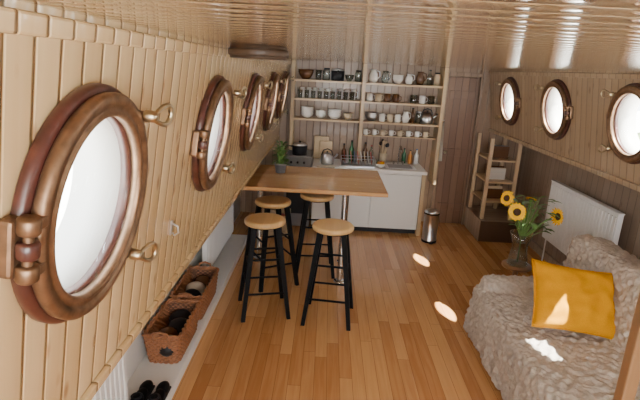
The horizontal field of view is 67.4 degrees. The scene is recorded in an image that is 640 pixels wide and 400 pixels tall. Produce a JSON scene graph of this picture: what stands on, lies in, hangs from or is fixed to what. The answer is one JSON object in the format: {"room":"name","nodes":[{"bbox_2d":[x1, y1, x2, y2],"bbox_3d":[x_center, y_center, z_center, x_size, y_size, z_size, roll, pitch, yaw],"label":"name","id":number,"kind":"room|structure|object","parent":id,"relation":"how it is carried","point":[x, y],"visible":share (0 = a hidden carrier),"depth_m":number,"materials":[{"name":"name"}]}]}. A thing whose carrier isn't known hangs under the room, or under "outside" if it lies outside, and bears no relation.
{"room":"ship interior","nodes":[
{"label":"ship interior","id":0,"kind":"room"},
{"bbox_2d":[0,0,291,399],"bbox_3d":[-0.603,-0.263,2.337,0.289,1.087,8.220,3,15,0],"label":"wall","id":1,"kind":"structure","parent":0,"point":[39,361],"depth_m":1.34,"materials":[{"name":"brown wood"}]},
{"bbox_2d":[0,83,173,323],"bbox_3d":[-0.582,0.007,1.101,0.277,0.544,0.577,5,16,7],"label":"window","id":2,"kind":"structure","parent":1,"relation":"in","point":[61,276],"depth_m":1.11,"materials":[{"name":"brown metal"}]},
{"bbox_2d":[0,5,291,63],"bbox_3d":[-0.438,-0.680,2.213,0.026,0.039,8.210,3,15,0],"label":"trim","id":3,"kind":"structure","parent":1,"relation":"attached to","point":[15,21],"depth_m":0.94,"materials":[{"name":"brown wood"}]},
{"bbox_2d":[169,220,178,235],"bbox_3d":[-0.581,0.114,1.911,0.040,0.066,0.020,3,15,0],"label":"coat hook","id":4,"kind":"object","parent":1,"relation":"attached to","point":[171,221],"visible":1,"depth_m":1.91,"materials":[{"name":"silver metal"}]},
{"bbox_2d":[79,136,279,399],"bbox_3d":[-0.634,0.251,2.473,0.022,0.036,8.210,3,15,0],"label":"trim","id":5,"kind":"structure","parent":1,"relation":"attached to","point":[108,368],"depth_m":1.84,"materials":[{"name":"brown wood"}]},
{"bbox_2d":[190,75,246,191],"bbox_3d":[-0.557,-0.310,2.253,0.277,0.544,0.577,5,16,7],"label":"window","id":6,"kind":"structure","parent":1,"relation":"in","point":[211,134],"depth_m":2.17,"materials":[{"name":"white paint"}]},
{"bbox_2d":[239,73,272,150],"bbox_3d":[-0.534,-0.612,3.352,0.277,0.544,0.577,5,16,7],"label":"window","id":7,"kind":"structure","parent":1,"relation":"in","point":[252,107],"depth_m":3.22,"materials":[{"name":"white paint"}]},
{"bbox_2d":[262,72,285,130],"bbox_3d":[-0.511,-0.911,4.442,0.277,0.544,0.577,5,16,7],"label":"window","id":8,"kind":"structure","parent":1,"relation":"in","point":[270,103],"depth_m":4.30,"materials":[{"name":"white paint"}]},
{"bbox_2d":[276,71,294,118],"bbox_3d":[-0.488,-1.210,5.531,0.277,0.544,0.577,5,16,7],"label":"window","id":9,"kind":"structure","parent":1,"relation":"in","point":[283,91],"depth_m":5.38,"materials":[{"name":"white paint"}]},
{"bbox_2d":[126,193,240,380],"bbox_3d":[-1.221,0.702,2.615,0.100,1.140,8.220,3,15,0],"label":"wall","id":10,"kind":"structure","parent":0,"point":[136,352],"depth_m":3.18,"materials":[{"name":"white paint"}]},
{"bbox_2d":[128,234,246,399],"bbox_3d":[-1.064,1.376,2.216,0.290,0.070,7.100,3,15,0],"label":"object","id":11,"kind":"structure","parent":10,"relation":"attached to","point":[230,254],"depth_m":3.38,"materials":[{"name":"white paint"}]},
{"bbox_2d":[92,353,128,399],"bbox_3d":[-1.076,1.072,2.134,0.062,0.558,0.983,3,15,0],"label":"radiator","id":12,"kind":"object","parent":11,"relation":"on","point":[115,387],"visible":0.14,"depth_m":2.45,"materials":[{"name":"white metal"}]},
{"bbox_2d":[130,380,170,399],"bbox_3d":[-0.992,1.133,2.802,0.176,0.092,0.263,3,15,0],"label":"shoes","id":13,"kind":"object","parent":11,"relation":"on","point":[146,388],"visible":1,"depth_m":2.81,"materials":[{"name":"black leather"}]},
{"bbox_2d":[141,293,200,363],"bbox_3d":[-1.026,0.893,3.358,0.276,0.258,0.556,3,15,0],"label":"wicker basket","id":14,"kind":"object","parent":11,"relation":"on","point":[167,337],"visible":1,"depth_m":3.28,"materials":[{"name":"brown wicker"}]},
{"bbox_2d":[169,261,218,319],"bbox_3d":[-1.014,0.736,3.927,0.276,0.258,0.616,3,15,0],"label":"wicker basket","id":15,"kind":"object","parent":11,"relation":"on","point":[199,282],"visible":0.81,"depth_m":3.96,"materials":[{"name":"brown wicker"}]},
{"bbox_2d":[202,202,233,266],"bbox_3d":[-1.017,0.284,4.852,0.062,0.638,1.243,3,15,0],"label":"radiator","id":16,"kind":"object","parent":11,"relation":"on","point":[213,246],"visible":0.5,"depth_m":4.71,"materials":[{"name":"white metal"}]},
{"bbox_2d":[228,44,288,59],"bbox_3d":[-0.263,-0.634,2.061,0.260,0.055,0.260,3,15,0],"label":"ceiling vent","id":17,"kind":"object","parent":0,"point":[247,51],"depth_m":1.96,"materials":[{"name":"brown wood"}]},
{"bbox_2d":[17,0,639,71],"bbox_3d":[0.812,-0.689,2.241,2.720,0.060,8.320,3,15,0],"label":"ceiling","id":18,"kind":"structure","parent":0,"point":[545,35],"depth_m":0.90,"materials":[{"name":"brown wood"}]},
{"bbox_2d":[172,212,545,399],"bbox_3d":[0.698,1.369,2.809,3.900,0.060,8.320,3,15,0],"label":"floor","id":19,"kind":"structure","parent":0,"point":[407,339],"depth_m":3.84,"materials":[{"name":"brown wood"}]},
{"bbox_2d":[238,213,289,322],"bbox_3d":[-0.462,0.537,3.974,0.402,0.810,0.402,-1,16,-13],"label":"bar stool","id":20,"kind":"object","parent":19,"relation":"on","point":[260,221],"visible":1,"depth_m":3.85,"materials":[{"name":"brown wood"}]},
{"bbox_2d":[254,195,298,292],"bbox_3d":[-0.450,0.386,4.524,0.402,0.810,0.402,-6,18,-28],"label":"bar stool","id":21,"kind":"object","parent":19,"relation":"on","point":[273,202],"visible":0.78,"depth_m":4.40,"materials":[{"name":"brown wood"}]},
{"bbox_2d":[262,208,290,238],"bbox_3d":[-0.550,0.273,5.895,0.350,0.290,0.360,3,15,0],"label":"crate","id":22,"kind":"object","parent":19,"relation":"on","point":[284,228],"visible":0.1,"depth_m":5.75,"materials":[{"name":"brown wood"}]},
{"bbox_2d":[284,150,312,226],"bbox_3d":[-0.285,-0.160,6.280,0.330,0.945,0.578,3,15,0],"label":"stove","id":23,"kind":"object","parent":19,"relation":"on","point":[305,160],"visible":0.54,"depth_m":6.05,"materials":[{"name":"grey metal"}]},
{"bbox_2d":[289,141,306,154],"bbox_3d":[-0.275,-0.669,6.046,0.235,0.160,0.194,3,15,0],"label":"cooking pot","id":24,"kind":"object","parent":23,"relation":"on","point":[300,148],"visible":1,"depth_m":5.98,"materials":[{"name":"black metal"}]},
{"bbox_2d":[295,193,334,278],"bbox_3d":[-0.045,0.328,4.811,0.402,0.810,0.402,2,15,-3],"label":"bar stool","id":25,"kind":"object","parent":19,"relation":"on","point":[308,197],"visible":0.8,"depth_m":4.67,"materials":[{"name":"brown wood"}]},
{"bbox_2d":[243,165,387,283],"bbox_3d":[-0.131,0.252,4.750,1.420,0.980,0.980,3,15,0],"label":"bar table","id":26,"kind":"object","parent":19,"relation":"on","point":[346,183],"visible":0.72,"depth_m":4.49,"materials":[{"name":"brown wood"}]},
{"bbox_2d":[271,140,289,172],"bbox_3d":[-0.382,-0.426,4.716,0.206,0.318,0.188,12,18,30],"label":"potted herb","id":27,"kind":"object","parent":26,"relation":"on","point":[280,166],"visible":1,"depth_m":4.70,"materials":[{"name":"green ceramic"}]},
{"bbox_2d":[300,218,353,330],"bbox_3d":[0.086,0.582,3.913,0.402,0.810,0.402,5,15,6],"label":"bar stool","id":28,"kind":"object","parent":19,"relation":"on","point":[328,226],"visible":1,"depth_m":3.78,"materials":[{"name":"brown wood"}]},
{"bbox_2d":[311,158,427,235],"bbox_3d":[0.596,-0.058,6.288,1.420,0.830,0.621,3,15,0],"label":"kitchen cabinet","id":29,"kind":"object","parent":19,"relation":"on","point":[401,211],"depth_m":6.03,"materials":[{"name":"white paint"}]},
{"bbox_2d":[313,136,332,158],"bbox_3d":[0.042,-0.697,6.368,0.245,0.300,0.040,3,15,0],"label":"boards","id":30,"kind":"object","parent":29,"relation":"on","point":[321,143],"visible":0.8,"depth_m":6.35,"materials":[{"name":"brown wood"}]},
{"bbox_2d":[317,165,334,167],"bbox_3d":[0.068,-0.337,5.944,0.220,0.178,0.098,3,15,0],"label":"tea towel","id":31,"kind":"object","parent":29,"relation":"on","point":[318,166],"visible":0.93,"depth_m":5.88,"materials":[{"name":"beige fabric"}]},
{"bbox_2d":[320,148,337,164],"bbox_3d":[0.104,-0.558,6.078,0.202,0.197,0.170,-7,18,-33],"label":"kettle","id":32,"kind":"object","parent":29,"relation":"on","point":[327,158],"visible":1,"depth_m":6.02,"materials":[{"name":"silver metal"}]},
{"bbox_2d":[341,140,353,160],"bbox_3d":[0.367,-0.663,6.354,0.161,0.267,0.081,3,15,0],"label":"bottles","id":33,"kind":"object","parent":29,"relation":"on","point":[351,148],"depth_m":6.34,"materials":[{"name":"green glass"}]},
{"bbox_2d":[340,150,375,167],"bbox_3d":[0.479,-0.528,6.058,0.428,0.182,0.228,3,15,0],"label":"dish rack","id":34,"kind":"object","parent":29,"relation":"on","point":[351,164],"visible":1,"depth_m":6.03,"materials":[{"name":"silver metal"}]},
{"bbox_2d":[362,142,372,161],"bbox_3d":[0.632,-0.642,6.354,0.138,0.250,0.081,3,15,0],"label":"bottles","id":35,"kind":"object","parent":29,"relation":"on","point":[365,149],"depth_m":6.35,"materials":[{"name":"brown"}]},
{"bbox_2d":[375,161,385,167],"bbox_3d":[0.755,-0.448,6.012,0.140,0.079,0.140,3,15,0],"label":"fruit bowl","id":36,"kind":"object","parent":29,"relation":"on","point":[380,164],"visible":1,"depth_m":5.97,"materials":[{"name":"white ceramic"}]},
{"bbox_2d":[379,139,388,161],"bbox_3d":[0.840,-0.648,6.349,0.137,0.298,0.118,3,15,0],"label":"pot","id":37,"kind":"object","parent":29,"relation":"on","point":[382,157],"visible":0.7,"depth_m":6.33,"materials":[{"name":"beige ceramic"}]},
{"bbox_2d":[385,146,415,169],"bbox_3d":[1.021,-0.549,6.093,0.380,0.260,0.321,3,15,0],"label":"sink","id":38,"kind":"object","parent":29,"relation":"in","point":[393,165],"visible":0.98,"depth_m":6.13,"materials":[{"name":"silver metal"}]},
{"bbox_2d":[401,148,418,163],"bbox_3d":[1.190,-0.587,6.358,0.217,0.197,0.081,3,15,0],"label":"bottles","id":39,"kind":"object","parent":29,"relation":"on","point":[416,155],"depth_m":6.34,"materials":[{"name":"green"}]},
{"bbox_2d":[421,208,439,243],"bbox_3d":[1.355,0.316,5.868,0.186,0.408,0.223,3,15,0],"label":"pedal bin","id":40,"kind":"object","parent":19,"relation":"on","point":[431,216],"visible":1,"depth_m":5.82,"materials":[{"name":"silver metal"}]},
{"bbox_2d":[463,205,531,243],"bbox_3d":[2.309,0.310,6.322,0.640,0.270,0.720,3,15,0],"label":"wooden box","id":41,"kind":"object","parent":19,"relation":"on","point":[495,227],"depth_m":6.01,"materials":[{"name":"brown wood"}]},
{"bbox_2d":[468,133,522,219],"bbox_3d":[2.231,-0.312,6.153,0.380,1.009,0.560,3,15,0],"label":"open bookshelf","id":42,"kind":"object","parent":41,"relation":"on","point":[482,195],"visible":0.73,"depth_m":5.98,"materials":[{"name":"brown wood"}]},
{"bbox_2d":[485,145,509,198],"bbox_3d":[2.238,-0.365,6.114,0.190,0.672,0.174,3,15,0],"label":"boxes","id":43,"kind":"object","parent":42,"relation":"in","point":[500,151],"visible":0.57,"depth_m":6.04,"materials":[{"name":"brown cardboard"}]},
{"bbox_2d":[502,259,531,275],"bbox_3d":[1.660,0.773,4.140,0.240,0.475,0.240,3,15,0],"label":"side table","id":44,"kind":"object","parent":19,"relation":"on","point":[528,268],"visible":0.36,"depth_m":4.02,"materials":[{"name":"brown wood"}]},
{"bbox_2d":[500,191,563,267],"bbox_3d":[1.736,0.244,3.981,0.520,0.632,0.356,3,15,0],"label":"sunflower vase","id":45,"kind":"object","parent":44,"relation":"on","point":[517,212],"visible":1,"depth_m":3.94,"materials":[{"name":"clear glass"}]},
{"bbox_2d":[463,234,639,399],"bbox_3d":[1.656,0.890,2.896,1.042,0.901,1.880,3,15,0],"label":"sofa","id":46,"kind":"object","parent":19,"relation":"on","point":[523,361],"visible":0.76,"depth_m":2.98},
{"bbox_2d":[531,259,615,339],"bbox_3d":[1.600,0.624,3.022,0.600,0.432,0.281,3,15,0],"label":"throw pillow","id":47,"kind":"object","parent":46,"relation":"on","point":[565,298],"visible":0.98,"depth_m":2.95,"materials":[{"name":"yellow fabric"}]},
{"bbox_2d":[541,180,624,260],"bbox_3d":[2.486,0.414,4.684,0.062,0.958,1.293,3,15,0],"label":"radiator","id":48,"kind":"object","parent":19,"relation":"on","point":[583,214],"visible":0.54,"depth_m":4.63,"materials":[{"name":"white metal"}]},
{"bbox_2d":[613,292,639,399],"bbox_3d":[1.159,0.570,1.766,0.050,2.078,0.050,3,15,0],"label":"wooden post","id":49,"kind":"object","parent":19,"relation":"on","point":[629,375],"visible":1,"depth_m":1.76,"materials":[{"name":"brown wood"}]},
{"bbox_2d":[240,60,518,220],"bbox_3d":[0.834,-0.749,6.488,4.000,2.078,0.100,3,15,0],"label":"wall","id":50,"kind":"structure","parent":0,"point":[248,197],"depth_m":6.47,"materials":[{"name":"brown wood"}]},
{"bbox_2d":[289,60,448,184],"bbox_3d":[0.585,-0.995,6.215,1.924,1.473,0.295,3,15,0],"label":"shelving","id":51,"kind":"object","parent":50,"relation":"attached to","point":[340,130],"visible":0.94,"depth_m":6.23,"materials":[{"name":"brown wood"}]},
{"bbox_2d":[301,106,352,119],"bbox_3d":[0.086,-1.121,6.184,0.670,0.140,0.180,3,15,0],"label":"bowls","id":52,"kind":"object","parent":51,"relation":"on","point":[306,111],"visible":1,"depth_m":6.13,"materials":[{"name":"white ceramic"}]},
{"bbox_2d":[298,87,357,99],"bbox_3d":[0.105,-1.357,6.123,0.765,0.130,0.190,3,15,0],"label":"glasses","id":53,"kind":"object","parent":51,"relation":"on","point":[302,92],"visible":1,"depth_m":6.14,"materials":[{"name":"clear glass"}]},
{"bbox_2d":[298,68,361,81],"bbox_3d":[0.123,-1.583,6.030,0.800,0.155,0.219,4,15,4],"label":"jars","id":54,"kind":"object","parent":51,"relation":"on","point":[337,74],"visible":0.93,"depth_m":6.00,"materials":[{"name":"brown ceramic"}]},
{"bbox_2d":[366,93,401,102],"bbox_3d":[0.808,-1.301,6.098,0.445,0.102,0.083,3,15,0],"label":"mugs","id":55,"kind":"object","parent":51,"relation":"on","point":[387,98],"depth_m":6.07,"materials":[{"name":"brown ceramic"}]},
{"bbox_2d":[363,129,434,138],"bbox_3d":[1.017,-0.857,6.200,0.923,0.083,0.150,3,15,0],"label":"mugs","id":56,"kind":"object","parent":51,"relation":"attached to","point":[365,131],"visible":1,"depth_m":6.15,"materials":[{"name":"white ceramic"}]},
{"bbox_2d":[410,95,436,103],"bbox_3d":[1.306,-1.275,6.094,0.333,0.102,0.083,3,15,0],"label":"mugs","id":57,"kind":"object","parent":51,"relation":"on","point":[422,99],"depth_m":6.07,"materials":[{"name":"white ceramic"}]},
{"bbox_2d":[438,120,444,160],"bbox_3d":[1.557,-0.766,6.188,0.041,0.531,0.200,3,15,0],"label":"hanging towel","id":58,"kind":"object","parent":51,"relation":"hanging from","point":[442,133],"visible":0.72,"depth_m":6.16,"materials":[{"name":"beige fabric"}]},
{"bbox_2d":[430,69,483,224],"bbox_3d":[1.801,-0.671,6.403,0.470,2.068,0.055,3,15,0],"label":"trim","id":59,"kind":"structure","parent":50,"relation":"attached to","point":[463,74],"depth_m":6.30,"materials":[{"name":"brown wood"}]},
{"bbox_2d":[434,77,480,223],"bbox_3d":[1.808,-0.623,6.394,0.400,1.960,0.097,3,15,0],"label":"door","id":60,"kind":"structure","parent":50,"relation":"in","point":[462,95],"depth_m":6.38,"materials":[{"name":"brown wood"}]},
{"bbox_2d":[490,70,639,184],"bbox_3d":[2.198,-0.232,2.286,0.253,0.847,8.220,3,15,0],"label":"wall","id":61,"kind":"structure","parent":0,"point":[586,131],"depth_m":4.05,"materials":[{"name":"brown wood"}]},
{"bbox_2d":[495,77,520,124],"bbox_3d":[2.232,-1.128,5.506,0.276,0.544,0.576,1,15,-6],"label":"window","id":62,"kind":"structure","parent":61,"relation":"in","point":[509,95],"depth_m":5.62,"materials":[{"name":"brown wood"}]},
{"bbox_2d":[534,79,573,139],"bbox_3d":[2.209,-0.821,4.388,0.276,0.544,0.576,1,15,-6],"label":"window","id":63,"kind":"structure","parent":61,"relation":"in","point":[556,108],"depth_m":4.51,"materials":[{"name":"brown"}]},
{"bbox_2d":[489,129,639,191],"bbox_3d":[2.161,0.164,2.390,0.029,0.042,8.210,3,15,0],"label":"trim","id":64,"kind":"structure","parent":61,"relation":"attached to","point":[606,175],"depth_m":4.09,"materials":[{"name":"brown wood"}]},
{"bbox_2d":[489,71,639,79],"bbox_3d":[2.089,-0.547,2.196,0.026,0.039,8.210,3,15,0],"label":"trim","id":65,"kind":"structure","parent":61,"relation":"attached to","point":[635,76],"depth_m":3.97,"materials":[{"name":"brown wood"}]},
{"bbox_2d":[597,83,639,163],"bbox_3d":[2.185,-0.514,3.269,0.276,0.544,0.576,1,15,-6],"label":"window","id":66,"kind":"structure","parent":61,"relation":"in","point":[622,135],"depth_m":3.44,"materials":[{"name":"brown"}]},
{"bbox_2d":[514,145,639,264],"bbox_3d":[2.630,0.779,2.554,0.100,1.400,8.220,3,15,0],"label":"wall","id":67,"kind":"structure","parent":0,"point":[537,169],"depth_m":5.14,"materials":[{"name":"brown wood"}]},
{"bbox_2d":[528,240,562,265],"bbox_3d":[2.526,1.504,2.372,0.030,0.090,7.480,3,15,0],"label":"baseboard","id":68,"kind":"structure","parent":67,"relation":"attached to","point":[538,249],"depth_m":5.56,"materials":[{"name":"brown wood"}]},
{"label":"outside","id":69,"kind":"structure","parent":0,"visible":0},
{"bbox_2d":[56,111,639,231],"bbox_3d":[-0.159,3.129,0.863,120.000,0.100,120.000,3,15,0],"label":"ground","id":70,"kind":"structure","parent":69,"point":[66,192],"depth_m":11.51,"materials":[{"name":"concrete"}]}
]}

